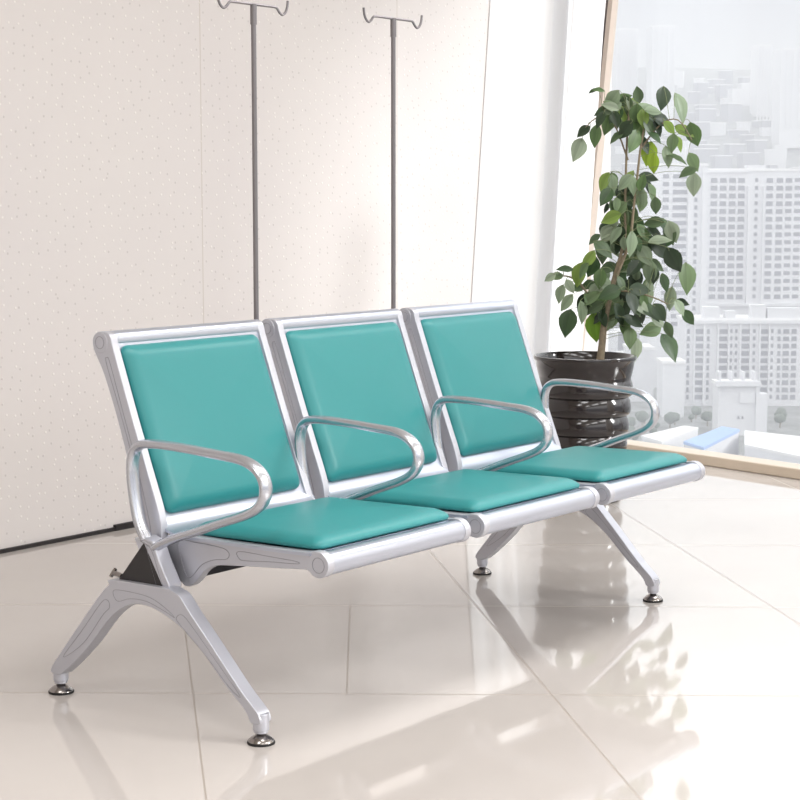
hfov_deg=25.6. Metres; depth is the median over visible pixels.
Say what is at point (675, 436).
low hall
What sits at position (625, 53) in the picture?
tower
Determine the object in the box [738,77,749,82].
block
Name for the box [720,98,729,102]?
block
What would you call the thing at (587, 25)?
wall
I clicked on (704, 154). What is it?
block
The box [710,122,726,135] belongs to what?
block
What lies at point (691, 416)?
street tree
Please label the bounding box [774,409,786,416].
street tree
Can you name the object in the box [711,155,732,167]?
block
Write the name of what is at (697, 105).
block
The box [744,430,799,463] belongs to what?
low hall
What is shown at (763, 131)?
block
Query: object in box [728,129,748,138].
block
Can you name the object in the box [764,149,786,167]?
block
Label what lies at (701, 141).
block
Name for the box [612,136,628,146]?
block
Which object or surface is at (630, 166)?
block
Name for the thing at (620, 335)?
block
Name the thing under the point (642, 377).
block
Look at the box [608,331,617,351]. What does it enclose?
block
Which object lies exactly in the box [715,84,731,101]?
block
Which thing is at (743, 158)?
block
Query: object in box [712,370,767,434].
gatehouse
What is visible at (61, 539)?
baseboard
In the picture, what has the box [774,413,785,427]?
street tree
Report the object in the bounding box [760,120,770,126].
block
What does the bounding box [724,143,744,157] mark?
block
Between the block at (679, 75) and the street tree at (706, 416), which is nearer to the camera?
the street tree at (706, 416)
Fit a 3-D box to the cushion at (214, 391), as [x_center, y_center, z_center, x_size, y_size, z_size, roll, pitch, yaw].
[-0.455,0.046,4.365,0.033,0.419,0.482,-22,-8,38]
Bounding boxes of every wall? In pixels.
[0,0,611,548]
[471,0,572,368]
[550,0,604,351]
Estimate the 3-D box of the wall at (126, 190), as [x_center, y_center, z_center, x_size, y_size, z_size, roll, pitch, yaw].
[-2.650,-0.941,4.316,0.120,3.300,11.950,5,8,38]
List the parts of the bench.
frame, armrest, seat frame, frame, frame, armrest, frame, frame, seat frame, seat frame, armrest, frame, seat frame, seat frame, armrest, seat frame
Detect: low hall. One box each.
[641,425,698,446]
[683,426,739,454]
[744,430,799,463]
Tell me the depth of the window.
8.38 m
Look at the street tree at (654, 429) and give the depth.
589.69 m
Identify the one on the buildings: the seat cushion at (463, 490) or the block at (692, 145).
the block at (692, 145)
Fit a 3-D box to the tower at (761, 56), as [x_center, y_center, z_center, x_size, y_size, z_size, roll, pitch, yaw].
[305.727,-266.717,1494.021,12.731,65.728,31.600,0,6,0]
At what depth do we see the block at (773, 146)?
1368.73 m
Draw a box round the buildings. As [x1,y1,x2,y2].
[608,67,799,455]
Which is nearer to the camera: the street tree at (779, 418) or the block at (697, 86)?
the street tree at (779, 418)
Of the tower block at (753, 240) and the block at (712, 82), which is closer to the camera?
the tower block at (753, 240)
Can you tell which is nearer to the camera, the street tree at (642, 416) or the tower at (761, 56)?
the street tree at (642, 416)
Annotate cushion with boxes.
[121,334,299,512]
[200,497,448,548]
[285,322,436,481]
[362,469,579,511]
[421,312,545,455]
[495,446,686,481]
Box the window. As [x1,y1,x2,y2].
[582,0,799,479]
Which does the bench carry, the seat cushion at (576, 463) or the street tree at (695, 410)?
the seat cushion at (576, 463)
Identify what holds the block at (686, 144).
on the buildings
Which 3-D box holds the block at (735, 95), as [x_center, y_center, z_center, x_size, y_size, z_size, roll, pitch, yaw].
[295.378,-263.353,1535.441,17.673,15.300,11.816,-1,7,-12]
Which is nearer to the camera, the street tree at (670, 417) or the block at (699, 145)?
the street tree at (670, 417)
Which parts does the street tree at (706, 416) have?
crown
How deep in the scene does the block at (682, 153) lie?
1348.50 m
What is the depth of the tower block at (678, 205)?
738.92 m
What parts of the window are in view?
sill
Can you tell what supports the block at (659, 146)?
on the buildings
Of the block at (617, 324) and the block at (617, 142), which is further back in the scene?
the block at (617, 142)
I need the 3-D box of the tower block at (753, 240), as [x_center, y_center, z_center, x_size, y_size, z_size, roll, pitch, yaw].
[165.455,-54.804,771.200,68.573,94.867,27.900,0,6,0]
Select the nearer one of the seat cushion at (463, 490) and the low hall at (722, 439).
the seat cushion at (463, 490)
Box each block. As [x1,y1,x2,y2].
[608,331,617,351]
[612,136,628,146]
[613,322,638,328]
[615,146,625,153]
[617,330,639,350]
[621,163,637,176]
[622,343,654,401]
[627,153,643,162]
[640,163,708,387]
[648,140,665,152]
[656,357,685,416]
[664,134,681,147]
[672,148,686,162]
[674,108,688,125]
[675,71,684,87]
[676,304,799,405]
[682,141,689,158]
[683,136,694,152]
[687,91,700,103]
[688,112,694,120]
[693,78,704,81]
[693,82,708,98]
[693,148,717,161]
[694,104,715,108]
[694,121,710,139]
[695,108,716,121]
[695,140,707,147]
[698,144,719,154]
[705,165,799,314]
[707,79,724,90]
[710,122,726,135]
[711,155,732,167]
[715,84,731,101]
[718,70,733,85]
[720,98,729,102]
[720,103,742,120]
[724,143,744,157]
[727,88,749,105]
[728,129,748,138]
[736,122,750,132]
[737,152,760,167]
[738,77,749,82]
[746,139,767,153]
[751,120,760,127]
[759,127,770,135]
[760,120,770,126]
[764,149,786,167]
[765,164,778,167]
[772,145,787,158]
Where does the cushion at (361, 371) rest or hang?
on the bench
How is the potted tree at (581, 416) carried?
on the floor
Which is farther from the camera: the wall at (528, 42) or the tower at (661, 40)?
the tower at (661, 40)
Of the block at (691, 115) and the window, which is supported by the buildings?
the block at (691, 115)
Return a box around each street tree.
[628,417,635,425]
[635,411,648,426]
[649,427,657,432]
[664,412,676,427]
[673,412,679,424]
[688,414,694,421]
[691,406,701,418]
[701,411,711,425]
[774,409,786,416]
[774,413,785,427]
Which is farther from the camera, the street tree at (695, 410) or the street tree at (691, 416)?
the street tree at (695, 410)
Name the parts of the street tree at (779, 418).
crown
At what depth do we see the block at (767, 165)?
1326.30 m
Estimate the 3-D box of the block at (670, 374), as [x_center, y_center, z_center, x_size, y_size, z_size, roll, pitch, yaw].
[99.920,-4.253,650.694,8.794,21.672,14.800,0,6,0]
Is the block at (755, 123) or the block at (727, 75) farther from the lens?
the block at (727, 75)
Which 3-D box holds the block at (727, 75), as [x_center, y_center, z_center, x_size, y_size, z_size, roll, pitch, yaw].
[299.600,-295.298,1619.794,13.389,15.300,9.608,2,7,14]
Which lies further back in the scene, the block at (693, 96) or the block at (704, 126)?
the block at (693, 96)
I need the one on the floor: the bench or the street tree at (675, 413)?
the bench
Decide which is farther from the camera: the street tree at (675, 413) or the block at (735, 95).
the block at (735, 95)
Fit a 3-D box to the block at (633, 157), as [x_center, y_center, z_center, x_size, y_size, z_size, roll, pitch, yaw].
[182.556,-188.020,1368.071,15.141,7.300,10.347,2,7,14]
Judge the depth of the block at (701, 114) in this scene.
1466.28 m
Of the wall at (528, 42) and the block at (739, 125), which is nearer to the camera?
the wall at (528, 42)
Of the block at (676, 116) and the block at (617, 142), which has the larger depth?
the block at (676, 116)
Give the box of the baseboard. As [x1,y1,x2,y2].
[0,521,133,553]
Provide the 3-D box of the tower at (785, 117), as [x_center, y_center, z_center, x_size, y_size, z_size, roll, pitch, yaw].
[308.788,-238.311,1396.608,22.260,76.943,31.600,0,6,0]
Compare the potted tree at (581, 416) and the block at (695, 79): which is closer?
the potted tree at (581, 416)
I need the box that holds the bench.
[48,0,704,746]
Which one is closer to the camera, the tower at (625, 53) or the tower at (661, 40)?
the tower at (661, 40)
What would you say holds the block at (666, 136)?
on the buildings
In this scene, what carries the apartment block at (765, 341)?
on the buildings
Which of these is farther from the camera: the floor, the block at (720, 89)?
the block at (720, 89)
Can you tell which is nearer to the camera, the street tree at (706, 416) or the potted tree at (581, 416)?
the potted tree at (581, 416)
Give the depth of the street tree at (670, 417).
612.73 m
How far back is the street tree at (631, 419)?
607.45 m
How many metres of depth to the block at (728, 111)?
1480.67 m
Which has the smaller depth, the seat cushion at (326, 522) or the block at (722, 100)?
the seat cushion at (326, 522)
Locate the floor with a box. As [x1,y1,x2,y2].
[0,465,799,799]
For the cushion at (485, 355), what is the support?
on the bench
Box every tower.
[612,29,638,97]
[646,26,675,133]
[749,45,772,119]
[771,49,799,147]
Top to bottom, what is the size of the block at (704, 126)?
15.300 m
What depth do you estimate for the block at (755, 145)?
1384.19 m
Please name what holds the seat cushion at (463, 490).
on the bench
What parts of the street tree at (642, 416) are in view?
crown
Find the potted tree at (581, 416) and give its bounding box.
[533,86,701,502]
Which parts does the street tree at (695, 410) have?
crown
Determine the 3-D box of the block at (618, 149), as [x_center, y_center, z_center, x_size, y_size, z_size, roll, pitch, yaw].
[175.190,-197.192,1391.415,9.897,6.300,10.992,2,7,14]

